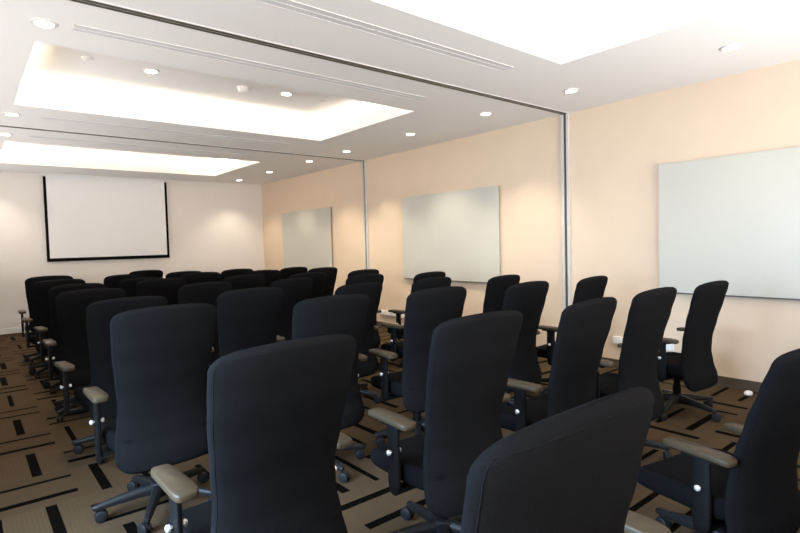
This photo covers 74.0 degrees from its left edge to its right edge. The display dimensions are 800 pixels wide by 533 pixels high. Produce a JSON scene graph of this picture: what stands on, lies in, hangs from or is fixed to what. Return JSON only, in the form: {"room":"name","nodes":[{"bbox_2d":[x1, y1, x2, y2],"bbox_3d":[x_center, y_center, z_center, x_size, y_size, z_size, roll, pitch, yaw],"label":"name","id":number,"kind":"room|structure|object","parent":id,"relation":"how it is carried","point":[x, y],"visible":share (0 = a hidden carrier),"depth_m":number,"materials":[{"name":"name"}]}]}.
{"room":"conference room","nodes":[
{"label":"conference room","id":0,"kind":"room"},
{"bbox_2d":[0,171,264,328],"bbox_3d":[-5.781,-0.306,10.164,6.723,2.822,0.150,-4,3,-39],"label":"wall","id":1,"kind":"structure","parent":0,"point":[213,226],"depth_m":10.92,"materials":[{"name":"beige paint"}]},
{"bbox_2d":[0,327,25,334],"bbox_3d":[-5.621,1.052,10.220,6.511,0.095,0.014,-4,3,-39],"label":"baseboard","id":2,"kind":"structure","parent":1,"relation":"attached to","point":[19,329],"depth_m":9.26,"materials":[{"name":"white paint"}]},
{"bbox_2d":[39,173,169,261],"bbox_3d":[-5.556,-0.918,10.181,2.204,1.609,0.070,-4,3,-39],"label":"projection screen","id":3,"kind":"object","parent":1,"relation":"attached to","point":[88,217],"visible":1,"depth_m":10.11,"materials":[{"name":"white fabric"}]},
{"bbox_2d":[0,0,799,184],"bbox_3d":[-1.499,-1.775,5.011,6.923,0.340,13.598,-4,3,-39],"label":"ceiling","id":4,"kind":"structure","parent":0,"point":[612,51],"depth_m":4.54,"materials":[{"name":"white paint"}]},
{"bbox_2d":[0,133,12,135],"bbox_3d":[-4.703,-1.573,6.315,0.147,0.010,0.147,-4,3,-39],"label":"recessed light","id":5,"kind":"object","parent":4,"relation":"in","point":[4,134],"visible":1,"depth_m":6.30,"materials":[{"name":"white"}]},
{"bbox_2d":[3,112,20,115],"bbox_3d":[-3.965,-1.553,5.421,0.147,0.010,0.147,-4,3,-39],"label":"recessed light","id":6,"kind":"object","parent":4,"relation":"in","point":[4,113],"visible":1,"depth_m":5.40,"materials":[{"name":"white"}]},
{"bbox_2d":[29,18,57,28],"bbox_3d":[-2.208,-1.506,3.292,0.147,0.010,0.147,-4,3,-39],"label":"recessed light","id":7,"kind":"object","parent":4,"relation":"in","point":[40,22],"visible":1,"depth_m":3.27,"materials":[{"name":"white"}]},
{"bbox_2d":[81,56,92,60],"bbox_3d":[-2.775,-1.843,4.710,0.096,0.010,0.096,-4,3,-39],"label":"sprinkler cover","id":8,"kind":"object","parent":4,"relation":"attached to","point":[83,57],"visible":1,"depth_m":4.69,"materials":[{"name":"white"}]},
{"bbox_2d":[28,135,254,156],"bbox_3d":[-3.411,-1.657,7.379,2.890,0.002,0.124,-4,3,-39],"label":"ceiling vent","id":9,"kind":"object","parent":4,"relation":"in","point":[44,137],"visible":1,"depth_m":7.21,"materials":[{"name":"white metal"}]},
{"bbox_2d":[143,68,159,73],"bbox_3d":[-2.384,-1.870,5.084,0.147,0.010,0.147,-4,3,-39],"label":"recessed light","id":10,"kind":"object","parent":4,"relation":"in","point":[147,70],"visible":1,"depth_m":5.07,"materials":[{"name":"white"}]},
{"bbox_2d":[39,116,288,144],"bbox_3d":[-2.682,-1.638,6.503,2.880,0.002,0.124,-4,3,-39],"label":"ceiling vent","id":11,"kind":"object","parent":4,"relation":"in","point":[41,117],"visible":1,"depth_m":6.32,"materials":[{"name":"white metal"}]},
{"bbox_2d":[0,125,365,160],"bbox_3d":[-3.118,-1.645,6.986,6.523,0.004,0.065,-4,3,-39],"label":"trim","id":12,"kind":"structure","parent":4,"relation":"attached to","point":[0,125],"depth_m":6.97,"materials":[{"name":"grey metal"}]},
{"bbox_2d":[236,86,248,92],"bbox_3d":[-1.687,-1.890,5.684,0.123,0.060,0.123,-4,3,-39],"label":"smoke detector","id":13,"kind":"object","parent":4,"relation":"attached to","point":[241,89],"visible":1,"depth_m":5.65,"materials":[{"name":"white paint"}]},
{"bbox_2d":[71,24,425,99],"bbox_3d":[-0.929,-1.587,4.307,2.970,0.002,0.124,-4,3,-39],"label":"ceiling vent","id":14,"kind":"object","parent":4,"relation":"in","point":[77,28],"visible":1,"depth_m":4.01,"materials":[{"name":"white metal"}]},
{"bbox_2d":[279,92,292,95],"bbox_3d":[-1.278,-1.937,5.956,0.147,0.010,0.147,-4,3,-39],"label":"recessed light","id":15,"kind":"object","parent":4,"relation":"in","point":[280,93],"visible":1,"depth_m":5.94,"materials":[{"name":"white"}]},
{"bbox_2d":[68,0,566,114],"bbox_3d":[-0.629,-1.578,3.970,6.523,0.004,0.065,-4,3,-39],"label":"trim","id":16,"kind":"structure","parent":4,"relation":"attached to","point":[264,43],"depth_m":3.79,"materials":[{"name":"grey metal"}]},
{"bbox_2d":[254,0,514,71],"bbox_3d":[-0.207,-1.571,3.502,2.880,0.002,0.124,-4,3,-39],"label":"ceiling vent","id":17,"kind":"object","parent":4,"relation":"in","point":[290,5],"visible":1,"depth_m":3.56,"materials":[{"name":"white metal"}]},
{"bbox_2d":[479,112,491,115],"bbox_3d":[0.956,-1.703,5.924,0.147,0.010,0.147,-4,3,-39],"label":"recessed light","id":18,"kind":"object","parent":4,"relation":"in","point":[481,113],"visible":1,"depth_m":5.89,"materials":[{"name":"white"}]},
{"bbox_2d":[563,88,578,92],"bbox_3d":[1.643,-1.685,5.091,0.147,0.010,0.147,-4,3,-39],"label":"recessed light","id":19,"kind":"object","parent":4,"relation":"in","point":[570,90],"visible":1,"depth_m":5.06,"materials":[{"name":"white"}]},
{"bbox_2d":[719,44,741,50],"bbox_3d":[2.514,-1.661,4.034,0.147,0.010,0.147,-4,3,-39],"label":"recessed light","id":20,"kind":"object","parent":4,"relation":"in","point":[730,47],"visible":1,"depth_m":4.01,"materials":[{"name":"white"}]},
{"bbox_2d":[0,327,799,532],"bbox_3d":[-1.420,1.263,5.144,6.923,0.100,13.598,-4,3,-39],"label":"floor","id":21,"kind":"structure","parent":0,"point":[46,487],"depth_m":3.47,"materials":[{"name":"carpet"}]},
{"bbox_2d":[18,275,73,365],"bbox_3d":[-4.519,0.662,6.858,0.685,1.111,0.688,-4,3,-40],"label":"office chair","id":22,"kind":"object","parent":21,"relation":"on","point":[29,282],"visible":0.28,"depth_m":6.57,"materials":[{"name":"black fabric"}]},
{"bbox_2d":[21,279,85,378],"bbox_3d":[-3.976,0.685,6.158,0.662,1.099,0.671,1,3,44],"label":"office chair","id":23,"kind":"object","parent":21,"relation":"on","point":[40,289],"visible":0.33,"depth_m":5.88,"materials":[{"name":"black fabric"}]},
{"bbox_2d":[34,283,105,393],"bbox_3d":[-3.391,0.705,5.526,0.661,1.083,0.671,1,3,44],"label":"office chair","id":24,"kind":"object","parent":21,"relation":"on","point":[53,292],"visible":0.31,"depth_m":5.24,"materials":[{"name":"black fabric"}]},
{"bbox_2d":[42,288,125,421],"bbox_3d":[-2.719,0.722,4.647,0.669,1.092,0.653,-4,3,-41],"label":"office chair","id":25,"kind":"object","parent":21,"relation":"on","point":[71,306],"visible":0.42,"depth_m":4.38,"materials":[{"name":"black fabric"}]},
{"bbox_2d":[54,296,167,463],"bbox_3d":[-1.995,0.743,3.771,0.773,1.090,0.694,-4,4,-45],"label":"office chair","id":26,"kind":"object","parent":21,"relation":"on","point":[99,314],"visible":0.46,"depth_m":3.49,"materials":[{"name":"black fabric"}]},
{"bbox_2d":[103,274,145,287],"bbox_3d":[-3.767,0.638,7.243,0.686,1.086,0.655,-4,3,-39],"label":"office chair","id":27,"kind":"object","parent":21,"relation":"on","point":[112,281],"visible":0.06,"depth_m":6.92,"materials":[{"name":"black fabric"}]},
{"bbox_2d":[118,277,160,296],"bbox_3d":[-3.216,0.660,6.539,0.656,1.077,0.654,-4,3,-39],"label":"office chair","id":28,"kind":"object","parent":21,"relation":"on","point":[128,285],"visible":0.08,"depth_m":6.21,"materials":[{"name":"black fabric"}]},
{"bbox_2d":[129,270,162,277],"bbox_3d":[-4.026,0.597,8.262,0.649,1.094,0.662,1,3,43],"label":"office chair","id":29,"kind":"object","parent":21,"relation":"on","point":[148,273],"visible":0.03,"depth_m":8.07,"materials":[{"name":"black fabric"}]},
{"bbox_2d":[83,303,216,532],"bbox_3d":[-1.327,0.747,2.878,0.663,1.125,0.688,-4,3,-41],"label":"office chair","id":30,"kind":"object","parent":21,"relation":"on","point":[160,355],"visible":0.83,"depth_m":2.66,"materials":[{"name":"black fabric"}]},
{"bbox_2d":[136,278,185,304],"bbox_3d":[-2.670,0.666,5.842,0.667,1.097,0.636,-4,3,-43],"label":"office chair","id":31,"kind":"object","parent":21,"relation":"on","point":[168,288],"visible":0.1,"depth_m":5.61,"materials":[{"name":"black fabric"}]},
{"bbox_2d":[165,271,200,277],"bbox_3d":[-3.156,0.603,7.633,0.664,1.091,0.656,-4,3,-39],"label":"office chair","id":32,"kind":"object","parent":21,"relation":"on","point":[179,274],"visible":0.06,"depth_m":7.30,"materials":[{"name":"black fabric"}]},
{"bbox_2d":[180,272,220,284],"bbox_3d":[-2.630,0.616,6.886,0.674,1.104,0.632,-4,3,-42],"label":"office chair","id":33,"kind":"object","parent":21,"relation":"on","point":[198,277],"visible":0.06,"depth_m":6.63,"materials":[{"name":"black fabric"}]},
{"bbox_2d":[178,282,231,365],"bbox_3d":[-1.971,0.683,5.150,0.658,1.087,0.658,-4,3,-44],"label":"office chair","id":34,"kind":"object","parent":21,"relation":"on","point":[205,292],"visible":0.13,"depth_m":4.91,"materials":[{"name":"black fabric"}]},
{"bbox_2d":[220,269,252,281],"bbox_3d":[-2.535,0.571,8.030,0.633,1.088,0.676,1,3,42],"label":"office chair","id":35,"kind":"object","parent":21,"relation":"on","point":[232,272],"visible":0.08,"depth_m":7.72,"materials":[{"name":"black fabric"}]},
{"bbox_2d":[223,274,264,289],"bbox_3d":[-1.947,0.630,6.319,0.658,1.089,0.660,-4,3,-43],"label":"office chair","id":36,"kind":"object","parent":21,"relation":"on","point":[247,280],"visible":0.09,"depth_m":6.06,"materials":[{"name":"black fabric"}]},
{"bbox_2d":[209,287,284,366],"bbox_3d":[-1.226,0.701,4.124,0.678,1.102,0.656,-4,3,-39],"label":"office chair","id":37,"kind":"object","parent":21,"relation":"on","point":[247,318],"visible":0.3,"depth_m":3.90,"materials":[{"name":"black fabric"}]},
{"bbox_2d":[151,334,356,532],"bbox_3d":[-0.504,0.774,1.870,0.663,1.116,0.690,-4,3,-41],"label":"office chair","id":38,"kind":"object","parent":21,"relation":"on","point":[275,411],"visible":1,"depth_m":1.64,"materials":[{"name":"black fabric"}]},
{"bbox_2d":[246,270,280,286],"bbox_3d":[-1.966,0.586,7.273,0.651,1.095,0.648,-4,3,-39],"label":"office chair","id":39,"kind":"object","parent":21,"relation":"on","point":[271,276],"visible":0.07,"depth_m":7.06,"materials":[{"name":"black fabric"}]},
{"bbox_2d":[270,278,312,340],"bbox_3d":[-1.242,0.650,5.564,0.634,1.078,0.661,1,3,43],"label":"office chair","id":40,"kind":"object","parent":21,"relation":"on","point":[296,290],"visible":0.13,"depth_m":5.38,"materials":[{"name":"black fabric"}]},
{"bbox_2d":[280,267,307,279],"bbox_3d":[-1.833,0.537,8.557,0.657,1.073,0.653,-4,3,-44],"label":"office chair","id":41,"kind":"object","parent":21,"relation":"on","point":[286,273],"visible":0.06,"depth_m":8.26,"materials":[{"name":"black fabric"}]},
{"bbox_2d":[289,272,325,298],"bbox_3d":[-1.231,0.603,6.585,0.678,1.082,0.639,-4,3,-39],"label":"office chair","id":42,"kind":"object","parent":21,"relation":"on","point":[319,278],"visible":0.11,"depth_m":6.43,"materials":[{"name":"black fabric"}]},
{"bbox_2d":[308,267,337,295],"bbox_3d":[-1.239,0.548,7.793,0.631,1.087,0.672,1,4,45],"label":"office chair","id":43,"kind":"object","parent":21,"relation":"on","point":[331,272],"visible":0.11,"depth_m":7.65,"materials":[{"name":"black fabric"}]},
{"bbox_2d":[292,294,368,482],"bbox_3d":[-0.528,0.715,3.329,0.659,1.108,0.638,-3,3,-38],"label":"office chair","id":44,"kind":"object","parent":21,"relation":"on","point":[346,314],"visible":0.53,"depth_m":3.13,"materials":[{"name":"black fabric"}]},
{"bbox_2d":[335,282,382,403],"bbox_3d":[-0.506,0.668,4.731,0.662,1.077,0.660,-4,3,-43],"label":"office chair","id":45,"kind":"object","parent":21,"relation":"on","point":[373,290],"visible":0.44,"depth_m":4.63,"materials":[{"name":"black fabric"}]},
{"bbox_2d":[347,269,379,348],"bbox_3d":[-0.627,0.570,7.035,0.658,1.078,0.659,-4,3,-43],"label":"office chair","id":46,"kind":"object","parent":21,"relation":"on","point":[364,271],"visible":0.06,"depth_m":6.75,"materials":[{"name":"black fabric"}]},
{"bbox_2d":[345,274,383,370],"bbox_3d":[-0.529,0.615,5.894,0.658,1.083,0.660,-4,3,-42],"label":"office chair","id":47,"kind":"object","parent":21,"relation":"on","point":[363,277],"visible":0.17,"depth_m":5.70,"materials":[{"name":"black fabric"}]},
{"bbox_2d":[380,277,451,359],"bbox_3d":[0.158,0.633,5.100,0.660,1.081,0.634,-4,3,-42],"label":"office chair","id":48,"kind":"object","parent":21,"relation":"on","point":[394,346],"visible":0.21,"depth_m":4.90,"materials":[{"name":"black fabric"}]},
{"bbox_2d":[387,271,445,366],"bbox_3d":[0.203,0.588,6.208,0.665,1.071,0.636,-4,3,-43],"label":"office chair","id":49,"kind":"object","parent":21,"relation":"on","point":[399,332],"visible":0.18,"depth_m":6.00,"materials":[{"name":"black fabric"}]},
{"bbox_2d":[369,286,466,445],"bbox_3d":[0.109,0.680,3.766,0.657,1.106,0.674,-3,3,-36],"label":"office chair","id":50,"kind":"object","parent":21,"relation":"on","point":[425,309],"visible":0.53,"depth_m":3.50,"materials":[{"name":"black fabric"}]},
{"bbox_2d":[368,310,522,532],"bbox_3d":[0.190,0.734,2.420,0.684,1.112,0.697,-3,3,-37],"label":"office chair","id":51,"kind":"object","parent":21,"relation":"on","point":[471,357],"visible":0.87,"depth_m":2.17,"materials":[{"name":"black fabric"}]},
{"bbox_2d":[483,274,519,312],"bbox_3d":[0.860,0.608,5.407,0.662,1.066,0.662,-4,3,-43],"label":"office chair","id":52,"kind":"object","parent":21,"relation":"on","point":[496,287],"visible":0.1,"depth_m":5.10,"materials":[{"name":"black fabric"}]},
{"bbox_2d":[502,281,548,407],"bbox_3d":[0.820,0.649,4.235,0.662,1.089,0.660,-4,3,-40],"label":"office chair","id":53,"kind":"object","parent":21,"relation":"on","point":[528,298],"visible":0.37,"depth_m":4.04,"materials":[{"name":"black fabric"}]},
{"bbox_2d":[501,297,616,431],"bbox_3d":[0.845,0.703,2.945,0.659,1.093,0.623,-4,3,-41],"label":"office chair","id":54,"kind":"object","parent":21,"relation":"on","point":[584,327],"visible":0.46,"depth_m":2.72,"materials":[{"name":"black fabric"}]},
{"bbox_2d":[460,386,670,532],"bbox_3d":[0.228,0.781,1.148,0.782,1.127,0.606,-4,3,-39],"label":"office chair","id":55,"kind":"object","parent":21,"relation":"on","point":[576,469],"visible":1,"depth_m":0.82,"materials":[{"name":"black fabric"}]},
{"bbox_2d":[536,276,607,394],"bbox_3d":[1.491,0.614,4.796,0.663,1.076,0.691,-4,3,-43],"label":"office chair","id":56,"kind":"object","parent":21,"relation":"on","point":[593,287],"visible":0.28,"depth_m":4.55,"materials":[{"name":"black fabric"}]},
{"bbox_2d":[596,287,676,458],"bbox_3d":[1.399,0.666,3.450,0.684,1.094,0.689,-4,3,-39],"label":"office chair","id":57,"kind":"object","parent":21,"relation":"on","point":[649,313],"visible":0.51,"depth_m":3.19,"materials":[{"name":"black fabric"}]},
{"bbox_2d":[657,280,728,421],"bbox_3d":[2.211,0.630,4.216,0.669,1.057,0.656,-3,3,-37],"label":"office chair","id":58,"kind":"object","parent":21,"relation":"on","point":[694,365],"visible":0.91,"depth_m":4.01,"materials":[{"name":"black fabric"}]},
{"bbox_2d":[637,348,799,532],"bbox_3d":[1.401,0.765,2.229,0.645,1.002,0.732,-3,3,-28],"label":"office chair","id":59,"kind":"object","parent":21,"relation":"on","point":[753,488],"visible":0.95,"depth_m":2.03,"materials":[{"name":"black fabric"}]},
{"bbox_2d":[744,390,752,395],"bbox_3d":[3.045,1.103,4.638,0.088,0.032,0.062,-4,3,-39],"label":"plug","id":60,"kind":"object","parent":21,"relation":"on","point":[748,392],"visible":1,"depth_m":4.61,"materials":[{"name":"white paint"}]},
{"bbox_2d":[262,59,799,381],"bbox_3d":[1.115,-0.356,7.199,0.150,2.822,13.598,-4,3,-39],"label":"wall","id":61,"kind":"structure","parent":0,"point":[617,149],"depth_m":5.83,"materials":[{"name":"beige paint"}]},
{"bbox_2d":[282,207,331,269],"bbox_3d":[-1.891,-0.493,10.685,0.042,1.267,1.941,-4,3,-39],"label":"whiteboard","id":62,"kind":"object","parent":61,"relation":"attached to","point":[307,241],"visible":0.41,"depth_m":10.59,"materials":[{"name":"grey"}]},
{"bbox_2d":[362,161,368,268],"bbox_3d":[-0.578,-0.393,9.109,0.030,2.816,0.100,-4,3,-39],"label":"trim","id":63,"kind":"structure","parent":61,"relation":"attached to","point":[364,167],"depth_m":9.07,"materials":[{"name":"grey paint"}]},
{"bbox_2d":[380,310,403,317],"bbox_3d":[-0.134,0.771,8.658,0.031,0.078,0.600,-4,3,-39],"label":"trunk","id":64,"kind":"object","parent":61,"relation":"attached to","point":[384,312],"visible":0.63,"depth_m":8.70,"materials":[{"name":"white paint"}]},
{"bbox_2d":[402,185,499,282],"bbox_3d":[0.673,-0.424,7.578,0.042,1.267,1.931,-4,3,-39],"label":"whiteboard","id":65,"kind":"object","parent":61,"relation":"attached to","point":[454,233],"visible":0.88,"depth_m":7.43,"materials":[{"name":"grey"}]},
{"bbox_2d":[560,113,571,309],"bbox_3d":[1.911,-0.325,6.093,0.030,2.816,0.100,-4,3,-39],"label":"trim","id":66,"kind":"structure","parent":61,"relation":"attached to","point":[567,114],"depth_m":6.06,"materials":[{"name":"grey aluminium metal"}]},
{"bbox_2d":[377,321,761,391],"bbox_3d":[1.088,1.011,7.207,0.012,0.093,13.198,-4,3,-39],"label":"baseboard","id":67,"kind":"structure","parent":61,"relation":"attached to","point":[735,383],"depth_m":4.83,"materials":[{"name":"brown painted wood"}]},
{"bbox_2d":[613,336,673,350],"bbox_3d":[2.495,0.792,5.467,0.031,0.078,0.630,-4,3,-39],"label":"electrical outlet","id":68,"kind":"object","parent":61,"relation":"attached to","point":[616,339],"visible":0.34,"depth_m":5.62,"materials":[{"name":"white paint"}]},
{"bbox_2d":[659,146,799,299],"bbox_3d":[3.161,-0.356,4.562,0.042,1.267,1.827,-4,3,-39],"label":"whiteboard","id":69,"kind":"object","parent":61,"relation":"attached to","point":[734,219],"visible":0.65,"depth_m":4.74,"materials":[{"name":"grey"}]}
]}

